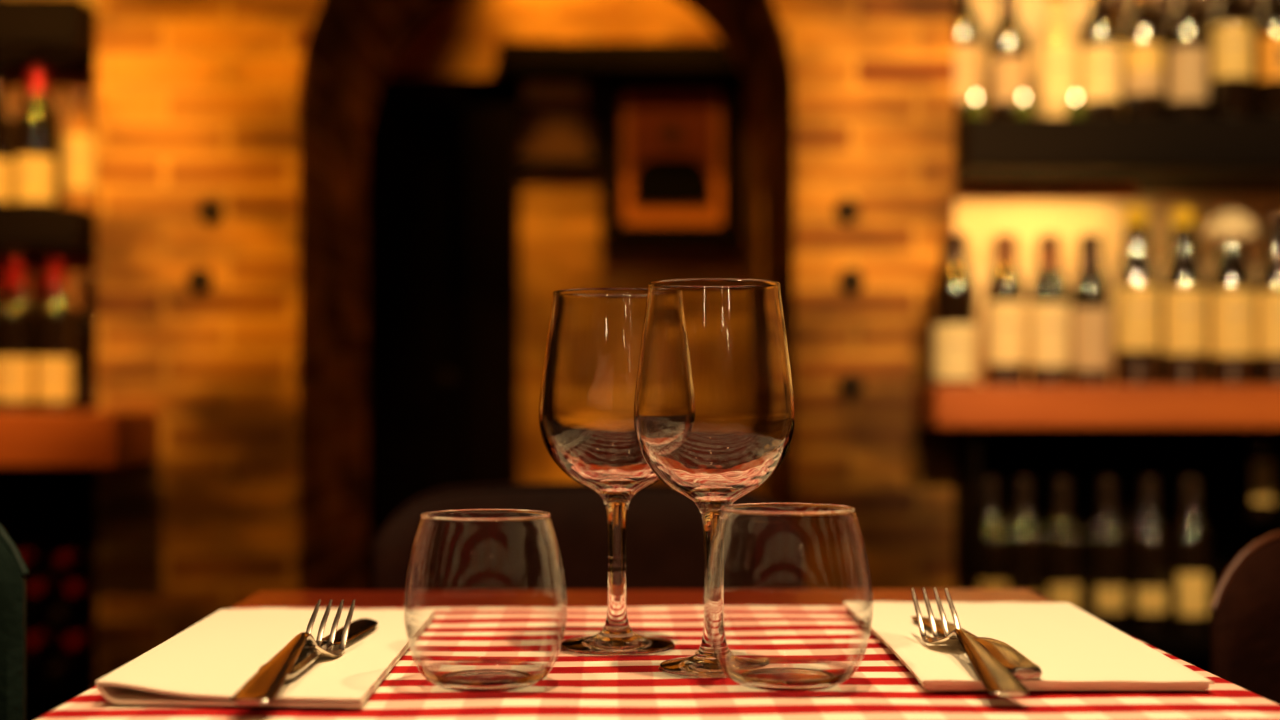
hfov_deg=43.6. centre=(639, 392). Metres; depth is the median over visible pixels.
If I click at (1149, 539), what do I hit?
wine bottle
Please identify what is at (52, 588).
wine bottle
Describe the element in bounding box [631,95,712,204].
print
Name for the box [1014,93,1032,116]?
candle
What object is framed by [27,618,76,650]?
wine bottle
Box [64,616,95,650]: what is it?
wine bottle
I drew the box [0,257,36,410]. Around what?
wine bottle
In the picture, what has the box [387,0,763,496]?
wall
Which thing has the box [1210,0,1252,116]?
wine bottle
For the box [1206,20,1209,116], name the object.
bottle
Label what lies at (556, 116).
print
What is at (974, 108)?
candle
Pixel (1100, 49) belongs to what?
wine bottle
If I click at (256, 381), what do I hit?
wall
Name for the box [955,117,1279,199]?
wall shelf
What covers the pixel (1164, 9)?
wine bottle
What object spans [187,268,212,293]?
bolt
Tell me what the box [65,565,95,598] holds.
wine bottle
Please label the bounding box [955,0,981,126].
wine bottle
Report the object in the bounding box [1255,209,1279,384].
wine bottle
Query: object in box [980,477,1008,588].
wine bottle
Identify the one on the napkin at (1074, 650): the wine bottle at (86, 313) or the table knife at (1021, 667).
the table knife at (1021, 667)
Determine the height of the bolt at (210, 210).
0.047 m
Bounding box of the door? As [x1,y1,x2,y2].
[367,77,519,590]
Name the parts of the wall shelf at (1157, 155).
light strip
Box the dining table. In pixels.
[232,589,1055,607]
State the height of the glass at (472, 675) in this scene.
0.093 m
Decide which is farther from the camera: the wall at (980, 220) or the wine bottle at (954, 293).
the wall at (980, 220)
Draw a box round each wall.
[4,0,95,311]
[96,0,954,680]
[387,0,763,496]
[955,0,1279,384]
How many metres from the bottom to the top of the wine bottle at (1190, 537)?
0.286 m
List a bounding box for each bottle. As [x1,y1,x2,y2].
[0,68,14,206]
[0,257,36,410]
[0,265,6,304]
[14,62,60,206]
[19,532,78,571]
[27,565,77,598]
[27,570,42,592]
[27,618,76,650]
[29,264,46,311]
[36,257,77,410]
[49,595,95,624]
[54,535,95,571]
[61,76,95,212]
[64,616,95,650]
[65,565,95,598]
[77,275,95,409]
[931,233,976,384]
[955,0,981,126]
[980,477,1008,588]
[984,234,1025,384]
[988,0,1027,116]
[1007,477,1042,595]
[1029,234,1069,384]
[1036,0,1077,116]
[1043,477,1080,608]
[1070,234,1110,384]
[1080,0,1120,116]
[1088,477,1125,632]
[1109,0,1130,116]
[1113,206,1159,384]
[1121,0,1163,116]
[1129,477,1168,634]
[1152,0,1174,116]
[1160,207,1206,384]
[1167,0,1207,116]
[1170,477,1209,634]
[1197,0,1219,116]
[1204,209,1257,384]
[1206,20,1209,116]
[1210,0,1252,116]
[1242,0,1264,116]
[1246,428,1274,518]
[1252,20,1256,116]
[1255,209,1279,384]
[1256,0,1279,116]
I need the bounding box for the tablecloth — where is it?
[37,605,1279,719]
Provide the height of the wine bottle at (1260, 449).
0.221 m
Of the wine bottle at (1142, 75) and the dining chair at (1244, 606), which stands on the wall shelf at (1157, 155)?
the wine bottle at (1142, 75)
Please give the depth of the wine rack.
3.30 m
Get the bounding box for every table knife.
[258,618,377,679]
[911,616,1042,678]
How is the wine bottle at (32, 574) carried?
in the wine rack
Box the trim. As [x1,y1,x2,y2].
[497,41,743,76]
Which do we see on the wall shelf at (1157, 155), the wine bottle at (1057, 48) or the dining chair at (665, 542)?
the wine bottle at (1057, 48)
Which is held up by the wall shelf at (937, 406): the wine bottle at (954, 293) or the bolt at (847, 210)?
the wine bottle at (954, 293)
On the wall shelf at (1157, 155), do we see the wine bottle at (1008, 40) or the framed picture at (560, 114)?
the wine bottle at (1008, 40)
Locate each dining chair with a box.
[0,524,29,719]
[372,482,807,590]
[1209,531,1279,704]
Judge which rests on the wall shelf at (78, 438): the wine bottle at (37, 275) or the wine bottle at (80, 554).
the wine bottle at (37, 275)
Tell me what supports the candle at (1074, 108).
on the wall shelf at (1157, 155)
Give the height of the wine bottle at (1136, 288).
0.341 m
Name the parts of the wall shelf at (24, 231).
light strip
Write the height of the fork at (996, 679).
0.030 m
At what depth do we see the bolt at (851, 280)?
2.99 m
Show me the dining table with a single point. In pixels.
(777, 597)
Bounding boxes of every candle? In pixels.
[966,93,984,116]
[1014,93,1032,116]
[1066,94,1084,116]
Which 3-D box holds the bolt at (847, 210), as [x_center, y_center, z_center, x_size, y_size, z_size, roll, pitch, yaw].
[0.388,-0.341,2.986,0.048,0.047,0.029,0,0,0]
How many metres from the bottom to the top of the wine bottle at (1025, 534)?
0.286 m
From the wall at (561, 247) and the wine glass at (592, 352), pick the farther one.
the wall at (561, 247)
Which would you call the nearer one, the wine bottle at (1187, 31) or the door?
the wine bottle at (1187, 31)
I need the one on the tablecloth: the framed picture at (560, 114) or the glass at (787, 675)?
the glass at (787, 675)
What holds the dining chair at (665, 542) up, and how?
on the floor
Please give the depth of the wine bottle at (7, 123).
3.02 m
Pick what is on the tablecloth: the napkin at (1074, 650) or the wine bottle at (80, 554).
the napkin at (1074, 650)
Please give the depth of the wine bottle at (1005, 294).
3.00 m
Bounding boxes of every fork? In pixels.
[229,599,354,704]
[911,588,1029,696]
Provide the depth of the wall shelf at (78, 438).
2.75 m
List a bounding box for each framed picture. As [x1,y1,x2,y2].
[511,75,599,167]
[602,75,742,245]
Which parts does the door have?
handle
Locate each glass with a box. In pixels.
[404,509,567,691]
[539,288,674,655]
[634,278,794,677]
[703,503,872,691]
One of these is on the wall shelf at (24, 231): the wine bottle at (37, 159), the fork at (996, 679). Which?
the wine bottle at (37, 159)
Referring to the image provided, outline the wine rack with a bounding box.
[0,467,95,719]
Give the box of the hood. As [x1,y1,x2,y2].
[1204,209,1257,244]
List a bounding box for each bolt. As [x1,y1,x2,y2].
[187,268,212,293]
[198,198,223,223]
[834,198,859,223]
[838,268,863,293]
[838,373,863,398]
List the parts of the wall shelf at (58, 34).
light strip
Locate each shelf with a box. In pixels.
[0,0,95,86]
[0,207,95,272]
[0,410,158,466]
[915,385,1279,427]
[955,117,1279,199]
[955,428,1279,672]
[1244,509,1279,526]
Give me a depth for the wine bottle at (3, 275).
3.15 m
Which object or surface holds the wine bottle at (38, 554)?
in the wine rack
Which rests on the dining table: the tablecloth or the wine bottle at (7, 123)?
the tablecloth
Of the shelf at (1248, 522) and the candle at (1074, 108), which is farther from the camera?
the shelf at (1248, 522)
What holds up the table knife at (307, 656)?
on the napkin at (209, 661)
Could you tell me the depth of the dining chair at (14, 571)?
1.09 m
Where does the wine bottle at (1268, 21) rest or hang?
on the wall shelf at (1157, 155)
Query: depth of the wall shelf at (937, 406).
2.80 m
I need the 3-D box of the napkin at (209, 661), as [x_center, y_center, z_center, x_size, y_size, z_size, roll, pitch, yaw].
[-0.218,0.152,0.967,0.156,0.011,0.334,0,0,0]
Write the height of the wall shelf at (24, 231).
0.103 m
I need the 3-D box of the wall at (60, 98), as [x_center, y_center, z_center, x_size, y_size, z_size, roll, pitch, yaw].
[-1.435,-0.464,3.350,0.830,2.750,0.060,0,0,0]
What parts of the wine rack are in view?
cradle rail, cradle rail, cradle rail, cradle rail, cradle rail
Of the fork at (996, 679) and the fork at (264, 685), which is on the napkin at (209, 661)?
the fork at (264, 685)
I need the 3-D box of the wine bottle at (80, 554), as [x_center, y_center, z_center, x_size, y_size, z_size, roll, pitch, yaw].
[-1.075,0.312,3.104,0.062,0.062,0.271,0,0,0]
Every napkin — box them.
[96,609,434,707]
[843,601,1213,690]
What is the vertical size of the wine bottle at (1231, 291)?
0.337 m
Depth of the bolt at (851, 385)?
2.99 m
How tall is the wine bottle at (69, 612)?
0.062 m
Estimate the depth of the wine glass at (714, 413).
0.89 m
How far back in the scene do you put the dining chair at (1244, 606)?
1.30 m
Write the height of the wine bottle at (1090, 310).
0.286 m
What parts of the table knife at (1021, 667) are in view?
blade, handle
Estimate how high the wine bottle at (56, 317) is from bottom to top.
0.286 m
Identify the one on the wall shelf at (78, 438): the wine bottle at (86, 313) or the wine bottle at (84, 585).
the wine bottle at (86, 313)
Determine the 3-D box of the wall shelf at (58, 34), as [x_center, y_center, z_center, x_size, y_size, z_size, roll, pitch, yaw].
[-1.438,-0.664,3.120,0.825,0.120,0.400,0,0,0]
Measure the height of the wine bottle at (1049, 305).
0.286 m
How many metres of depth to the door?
4.54 m
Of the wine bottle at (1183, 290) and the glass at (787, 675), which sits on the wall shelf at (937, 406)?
the wine bottle at (1183, 290)
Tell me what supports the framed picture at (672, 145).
attached to the wall at (561, 247)
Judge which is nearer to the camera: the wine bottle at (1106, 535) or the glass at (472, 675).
the glass at (472, 675)
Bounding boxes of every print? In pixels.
[519,81,591,158]
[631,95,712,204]
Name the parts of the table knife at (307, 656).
handle, blade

